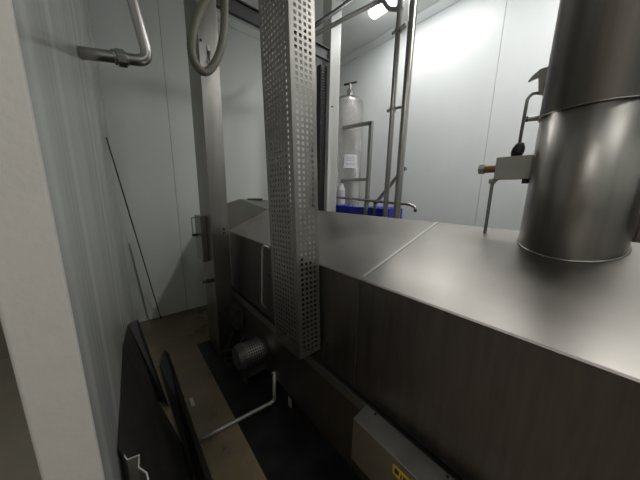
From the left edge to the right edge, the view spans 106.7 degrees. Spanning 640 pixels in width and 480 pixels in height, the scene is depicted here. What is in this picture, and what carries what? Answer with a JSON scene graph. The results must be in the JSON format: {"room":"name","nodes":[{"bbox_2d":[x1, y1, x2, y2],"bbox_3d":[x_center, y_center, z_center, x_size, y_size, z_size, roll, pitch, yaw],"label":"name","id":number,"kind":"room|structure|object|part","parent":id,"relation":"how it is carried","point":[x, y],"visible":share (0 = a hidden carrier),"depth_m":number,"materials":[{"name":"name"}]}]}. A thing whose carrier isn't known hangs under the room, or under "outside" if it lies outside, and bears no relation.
{"room":"processing plant","nodes":[
{"label":"processing plant","id":0,"kind":"room"},
{"bbox_2d":[0,0,133,479],"bbox_3d":[-1.409,-0.587,1.444,0.095,3.750,2.743,-7,14,-37],"label":"wall","id":1,"kind":"structure","parent":0,"point":[65,91],"depth_m":0.75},
{"bbox_2d":[0,0,104,479],"bbox_3d":[-0.561,-0.365,0.384,0.091,3.750,0.012,-8,14,-39],"label":"trim","id":2,"kind":"structure","parent":1,"relation":"attached to","point":[36,309],"depth_m":0.47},
{"bbox_2d":[77,0,151,67],"bbox_3d":[-1.018,-1.634,1.078,0.303,1.542,0.083,-8,14,-39],"label":"pipe","id":3,"kind":"object","parent":1,"relation":"attached to","point":[119,57],"visible":1,"depth_m":1.22,"materials":[{"name":"metal"}]},
{"bbox_2d":[0,306,266,479],"bbox_3d":[-0.157,1.444,1.203,5.370,0.100,5.550,-8,14,-39],"label":"floor","id":4,"kind":"structure","parent":0,"point":[227,453],"depth_m":1.77,"materials":[{"name":"concrete"}]},
{"bbox_2d":[119,452,148,479],"bbox_3d":[-0.631,1.091,0.874,0.244,0.700,0.032,7,13,30],"label":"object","id":5,"kind":"object","parent":4,"relation":"on","point":[132,469],"visible":0.75,"depth_m":0.82,"materials":[{"name":"metal"}]},
{"bbox_2d":[106,137,161,318],"bbox_3d":[-1.969,0.041,2.587,0.021,2.063,0.548,-1,11,-9],"label":"rod","id":6,"kind":"object","parent":4,"relation":"on","point":[106,137],"visible":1,"depth_m":2.47,"materials":[{"name":"metal"}]},
{"bbox_2d":[129,244,148,320],"bbox_3d":[-2.159,0.527,2.849,0.095,0.997,0.011,-8,14,-39],"label":"strip","id":7,"kind":"object","parent":4,"relation":"on","point":[129,244],"visible":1,"depth_m":2.83,"materials":[{"name":"grey"}]},
{"bbox_2d":[118,319,192,479],"bbox_3d":[-1.024,0.952,1.457,0.251,0.733,1.341,-8,14,-39],"label":"panel","id":8,"kind":"object","parent":4,"relation":"on","point":[145,429],"visible":1,"depth_m":1.27,"materials":[{"name":"black metal"}]},
{"bbox_2d":[160,350,211,479],"bbox_3d":[-1.030,1.184,1.741,0.106,0.169,1.600,-8,14,-39],"label":"sheet","id":9,"kind":"object","parent":4,"relation":"on","point":[198,466],"visible":1,"depth_m":1.60,"materials":[{"name":"grey"}]},
{"bbox_2d":[189,397,194,406],"bbox_3d":[-0.987,1.252,1.838,0.023,0.006,0.090,-8,14,-39],"label":"white offcut","id":10,"kind":"object","parent":4,"relation":"on","point":[190,399],"visible":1,"depth_m":1.83,"materials":[{"name":"grey plastic"}]},
{"bbox_2d":[184,0,341,357],"bbox_3d":[-0.494,-0.776,2.503,1.585,3.750,0.368,-8,14,-39],"label":"gantry","id":11,"kind":"object","parent":4,"relation":"on","point":[211,225],"visible":0.7,"depth_m":2.16,"materials":[{"name":"grey metal"}]},
{"bbox_2d":[187,0,228,76],"bbox_3d":[-0.800,-1.485,1.666,0.310,0.702,0.326,-8,14,-39],"label":"loop","id":12,"kind":"object","parent":11,"relation":"hanging from","point":[201,7],"visible":1,"depth_m":1.59,"materials":[{"name":"grey metal"}]},
{"bbox_3d":[-0.004,-0.502,2.898,0.088,2.880,0.073,-8,14,-39],"label":"cable chain","id":13,"kind":"part","parent":11,"relation":"part of","materials":[{"name":"black plastic"}]},
{"bbox_2d":[301,0,352,34],"bbox_3d":[0.153,-2.259,2.338,0.731,0.659,0.106,-6,13,-32],"label":"diagonal rod","id":14,"kind":"object","parent":11,"relation":"attached to","point":[320,21],"visible":0.88,"depth_m":2.28,"materials":[{"name":"grey metal"}]},
{"bbox_2d":[304,0,403,39],"bbox_3d":[0.288,-2.039,2.205,0.912,0.367,0.197,3,11,11],"label":"pipe","id":15,"kind":"object","parent":14,"relation":"attached to","point":[386,5],"visible":0.91,"depth_m":2.20,"materials":[{"name":"metal"}]},
{"bbox_3d":[0.104,-0.842,2.901,0.150,3.750,0.140,-8,14,-39],"label":"post","id":16,"kind":"part","parent":11,"relation":"part of","materials":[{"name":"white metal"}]},
{"bbox_2d":[197,331,360,479],"bbox_3d":[0.347,1.307,1.680,1.422,0.006,3.460,-8,14,-39],"label":"floor mat","id":17,"kind":"object","parent":4,"relation":"on","point":[285,443],"visible":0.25,"depth_m":1.63,"materials":[{"name":"rubber"}]},
{"bbox_2d":[200,371,275,441],"bbox_3d":[-0.558,1.149,1.675,0.535,0.276,0.034,-6,13,-34],"label":"conduit","id":18,"kind":"object","parent":17,"relation":"on","point":[273,373],"visible":1,"depth_m":1.71,"materials":[{"name":"metal"}]},
{"bbox_2d":[220,198,639,479],"bbox_3d":[0.368,0.557,1.534,1.292,1.524,4.650,-8,14,-39],"label":"machine","id":19,"kind":"object","parent":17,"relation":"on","point":[447,351],"visible":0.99,"depth_m":0.87,"materials":[{"name":"metal"}]},
{"bbox_3d":[-0.786,-0.495,2.884,0.180,0.018,0.030,-8,14,-39],"label":"lift handle","id":20,"kind":"part","parent":19,"relation":"part of","materials":[{"name":"black rubber"}]},
{"bbox_3d":[-0.533,0.884,1.877,0.172,0.176,0.176,-8,14,-39],"label":"drive motor","id":21,"kind":"part","parent":19,"relation":"part of","materials":[{"name":"metal"}]},
{"bbox_3d":[-0.403,0.286,1.766,0.049,0.519,0.087,-8,14,-39],"label":"handle","id":22,"kind":"part","parent":19,"relation":"part of","materials":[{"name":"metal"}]},
{"bbox_2d":[258,0,320,359],"bbox_3d":[-0.142,-0.402,1.227,0.176,2.044,0.350,-8,14,-39],"label":"guard","id":23,"kind":"object","parent":19,"relation":"attached to","point":[271,16],"visible":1,"depth_m":1.17,"materials":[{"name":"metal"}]},
{"bbox_3d":[-0.231,-0.414,1.317,0.137,2.031,0.004,-9,12,-39],"label":"plate","id":24,"kind":"part","parent":23,"relation":"part of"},
{"bbox_3d":[0.722,0.972,1.324,1.028,0.383,3.750,-8,14,-39],"label":"panel","id":25,"kind":"part","parent":19,"relation":"part of","materials":[{"name":"metal"}]},
{"bbox_2d":[230,210,434,387],"bbox_3d":[0.048,0.168,2.054,1.040,0.785,1.636,-8,14,-39],"label":"hood","id":26,"kind":"object","parent":19,"relation":"attached to","point":[352,247],"depth_m":1.42,"materials":[{"name":"metal"}]},
{"bbox_3d":[0.355,0.810,0.975,0.064,0.052,3.750,-8,14,-39],"label":"rail","id":27,"kind":"part","parent":19,"relation":"part of","materials":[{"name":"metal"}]},
{"bbox_2d":[354,223,639,479],"bbox_3d":[1.270,0.468,0.629,1.040,0.785,2.162,-8,14,-39],"label":"hood","id":28,"kind":"object","parent":19,"relation":"attached to","point":[504,360],"depth_m":0.76,"materials":[{"name":"metal"}]},
{"bbox_2d":[478,91,539,232],"bbox_3d":[0.894,-0.347,1.149,0.053,0.643,0.218,-8,14,-39],"label":"valve","id":29,"kind":"object","parent":19,"relation":"attached to","point":[516,166],"visible":0.93,"depth_m":1.10,"materials":[{"name":"metal"}]},
{"bbox_3d":[0.862,-0.166,1.217,0.015,0.259,0.015,-8,14,-39],"label":"support rod","id":30,"kind":"part","parent":29,"relation":"part of","materials":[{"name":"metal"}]},
{"bbox_3d":[0.942,-0.549,1.071,0.053,0.215,0.014,5,12,20],"label":"lever rod","id":31,"kind":"part","parent":29,"relation":"part of","materials":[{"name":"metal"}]},
{"bbox_2d":[517,0,639,261],"bbox_3d":[1.073,-1.110,0.793,0.336,2.383,0.335,-8,14,-39],"label":"duct","id":32,"kind":"object","parent":19,"relation":"on","point":[582,204],"visible":1,"depth_m":0.84,"materials":[{"name":"metal"}]},
{"bbox_2d":[525,115,538,121],"bbox_3d":[0.958,-0.541,1.056,0.068,0.028,0.026,9,13,35],"label":"stub","id":33,"kind":"object","parent":32,"relation":"attached to","point":[536,117],"visible":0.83,"depth_m":1.06,"materials":[{"name":"grey metal"}]},
{"bbox_2d":[528,67,547,95],"bbox_3d":[0.970,-0.692,1.046,0.038,0.114,0.083,-8,14,-39],"label":"clamp","id":34,"kind":"object","parent":32,"relation":"attached to","point":[541,75],"visible":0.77,"depth_m":1.03,"materials":[{"name":"metal"}]},
{"bbox_2d":[336,81,363,204],"bbox_3d":[0.382,-0.726,3.816,0.500,3.183,0.502,-8,14,-39],"label":"tank","id":35,"kind":"object","parent":4,"relation":"on","point":[351,107],"visible":0.41,"depth_m":3.46,"materials":[{"name":"grey"}]},
{"bbox_2d":[341,121,373,205],"bbox_3d":[0.330,-0.388,3.636,0.044,2.587,0.995,-8,14,-39],"label":"guard rail","id":36,"kind":"object","parent":4,"relation":"on","point":[370,124],"visible":0.41,"depth_m":3.15,"materials":[{"name":"metal"}]},
{"bbox_3d":[0.338,-0.885,3.541,0.040,0.040,0.908,-8,14,-39],"label":"rail","id":37,"kind":"part","parent":36,"relation":"part of","materials":[{"name":"metal"}]},
{"bbox_3d":[0.353,-1.604,3.400,0.044,0.109,0.995,-8,14,-39],"label":"rail","id":38,"kind":"part","parent":36,"relation":"part of","materials":[{"name":"metal"}]},
{"bbox_2d":[336,196,416,214],"bbox_3d":[0.464,0.285,2.817,0.100,1.584,1.304,-8,14,-39],"label":"tube","id":39,"kind":"object","parent":4,"relation":"on","point":[366,201],"visible":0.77,"depth_m":2.62,"materials":[{"name":"metal"}]},
{"bbox_2d":[373,167,406,215],"bbox_3d":[0.711,0.173,2.641,0.028,1.879,0.358,-8,14,-39],"label":"diagonal brace","id":40,"kind":"object","parent":4,"relation":"on","point":[393,181],"visible":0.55,"depth_m":2.58,"materials":[{"name":"metal"}]},
{"bbox_2d":[383,0,407,216],"bbox_3d":[0.679,-0.713,2.292,0.064,3.750,0.163,-8,14,-39],"label":"riser pipe","id":41,"kind":"object","parent":4,"relation":"on","point":[399,28],"visible":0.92,"depth_m":2.18,"materials":[{"name":"metal"}]},
{"bbox_3d":[0.722,-1.836,2.047,0.044,0.052,0.058,-8,14,-39],"label":"clamp knob","id":42,"kind":"part","parent":41,"relation":"part of","materials":[{"name":"grey plastic"}]},
{"bbox_2d":[393,0,417,218],"bbox_3d":[0.749,-0.696,2.210,0.066,3.750,0.066,-8,14,-39],"label":"riser pipe","id":43,"kind":"object","parent":4,"relation":"on","point":[413,4],"visible":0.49,"depth_m":2.09,"materials":[{"name":"metal"}]},
{"bbox_2d":[631,212,639,242],"bbox_3d":[2.328,0.408,1.269,0.515,2.000,0.980,-8,14,-39],"label":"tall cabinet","id":44,"kind":"object","parent":4,"relation":"on","point":[636,236],"visible":0.02,"depth_m":1.38,"materials":[{"name":"metal"}]},
{"bbox_3d":[2.136,0.436,1.111,0.015,1.900,0.940,-8,14,-39],"label":"door","id":45,"kind":"part","parent":44,"relation":"part of","materials":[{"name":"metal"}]},
{"bbox_3d":[0.573,0.379,3.166,0.310,1.270,0.990,-8,14,-39],"label":"steel table","id":46,"kind":"object","parent":4,"relation":"on","visible":0},
{"bbox_2d":[336,204,356,212],"bbox_3d":[0.357,-0.394,3.285,0.282,0.192,0.270,-8,14,-39],"label":"crate","id":47,"kind":"object","parent":46,"relation":"on","point":[342,208],"visible":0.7,"depth_m":3.18,"materials":[{"name":"blue plastic"}]},
{"bbox_2d":[347,205,372,214],"bbox_3d":[0.550,-0.347,3.061,0.282,0.192,0.310,-8,14,-39],"label":"crate","id":48,"kind":"object","parent":46,"relation":"on","point":[358,209],"visible":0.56,"depth_m":2.99,"materials":[{"name":"blue plastic"}]},
{"bbox_2d":[367,206,402,218],"bbox_3d":[0.756,-0.296,2.821,0.282,0.192,0.310,-8,14,-39],"label":"crate","id":49,"kind":"object","parent":46,"relation":"on","point":[379,212],"visible":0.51,"depth_m":2.73,"materials":[{"name":"blue plastic"}]},
{"bbox_2d":[0,0,316,359],"bbox_3d":[-1.836,-0.880,2.910,5.270,3.750,0.100,-8,14,-39],"label":"wall","id":50,"kind":"structure","parent":0,"point":[148,109],"depth_m":2.85,"materials":[{"name":"grey"}]},
{"bbox_2d":[139,305,206,322],"bbox_3d":[-1.070,0.854,3.861,3.070,0.012,0.006,-8,14,-39],"label":"baseboard","id":51,"kind":"structure","parent":50,"relation":"attached to","point":[204,305],"depth_m":3.14,"materials":[{"name":"grey"}]},
{"bbox_2d":[173,0,321,65],"bbox_3d":[-1.007,-2.778,3.122,3.020,0.075,0.050,-8,14,-39],"label":"trim","id":52,"kind":"structure","parent":50,"relation":"attached to","point":[233,23],"depth_m":3.12,"materials":[{"name":"white metal"}]},
{"bbox_2d":[216,0,440,60],"bbox_3d":[-0.086,-2.334,0.469,5.370,0.100,5.550,-8,14,-39],"label":"ceiling","id":53,"kind":"structure","parent":0,"point":[361,29],"depth_m":3.03,"materials":[{"name":"white paint"}]},
{"bbox_2d":[367,0,396,19],"bbox_3d":[0.938,-2.607,2.458,0.160,0.085,1.040,-8,14,-39],"label":"ceiling light","id":54,"kind":"object","parent":53,"relation":"attached to","point":[375,12],"visible":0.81,"depth_m":2.73,"materials":[{"name":"grey plastic"}]},
{"bbox_2d":[337,183,344,204],"bbox_3d":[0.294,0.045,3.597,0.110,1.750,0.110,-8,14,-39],"label":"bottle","id":55,"kind":"object","parent":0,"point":[341,190],"visible":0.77,"depth_m":3.42,"materials":[{"name":"white plastic"}]},
{"bbox_2d":[339,0,559,230],"bbox_3d":[1.896,-0.732,2.506,0.100,3.750,5.350,-8,14,-39],"label":"wall","id":56,"kind":"structure","parent":0,"point":[474,61],"depth_m":2.68,"materials":[{"name":"grey paint"}]},
{"bbox_2d":[340,0,459,65],"bbox_3d":[1.872,-2.527,2.108,0.050,0.075,5.350,-8,14,-39],"label":"trim","id":57,"kind":"structure","parent":56,"relation":"attached to","point":[441,5],"depth_m":3.18,"materials":[{"name":"white metal"}]}
]}

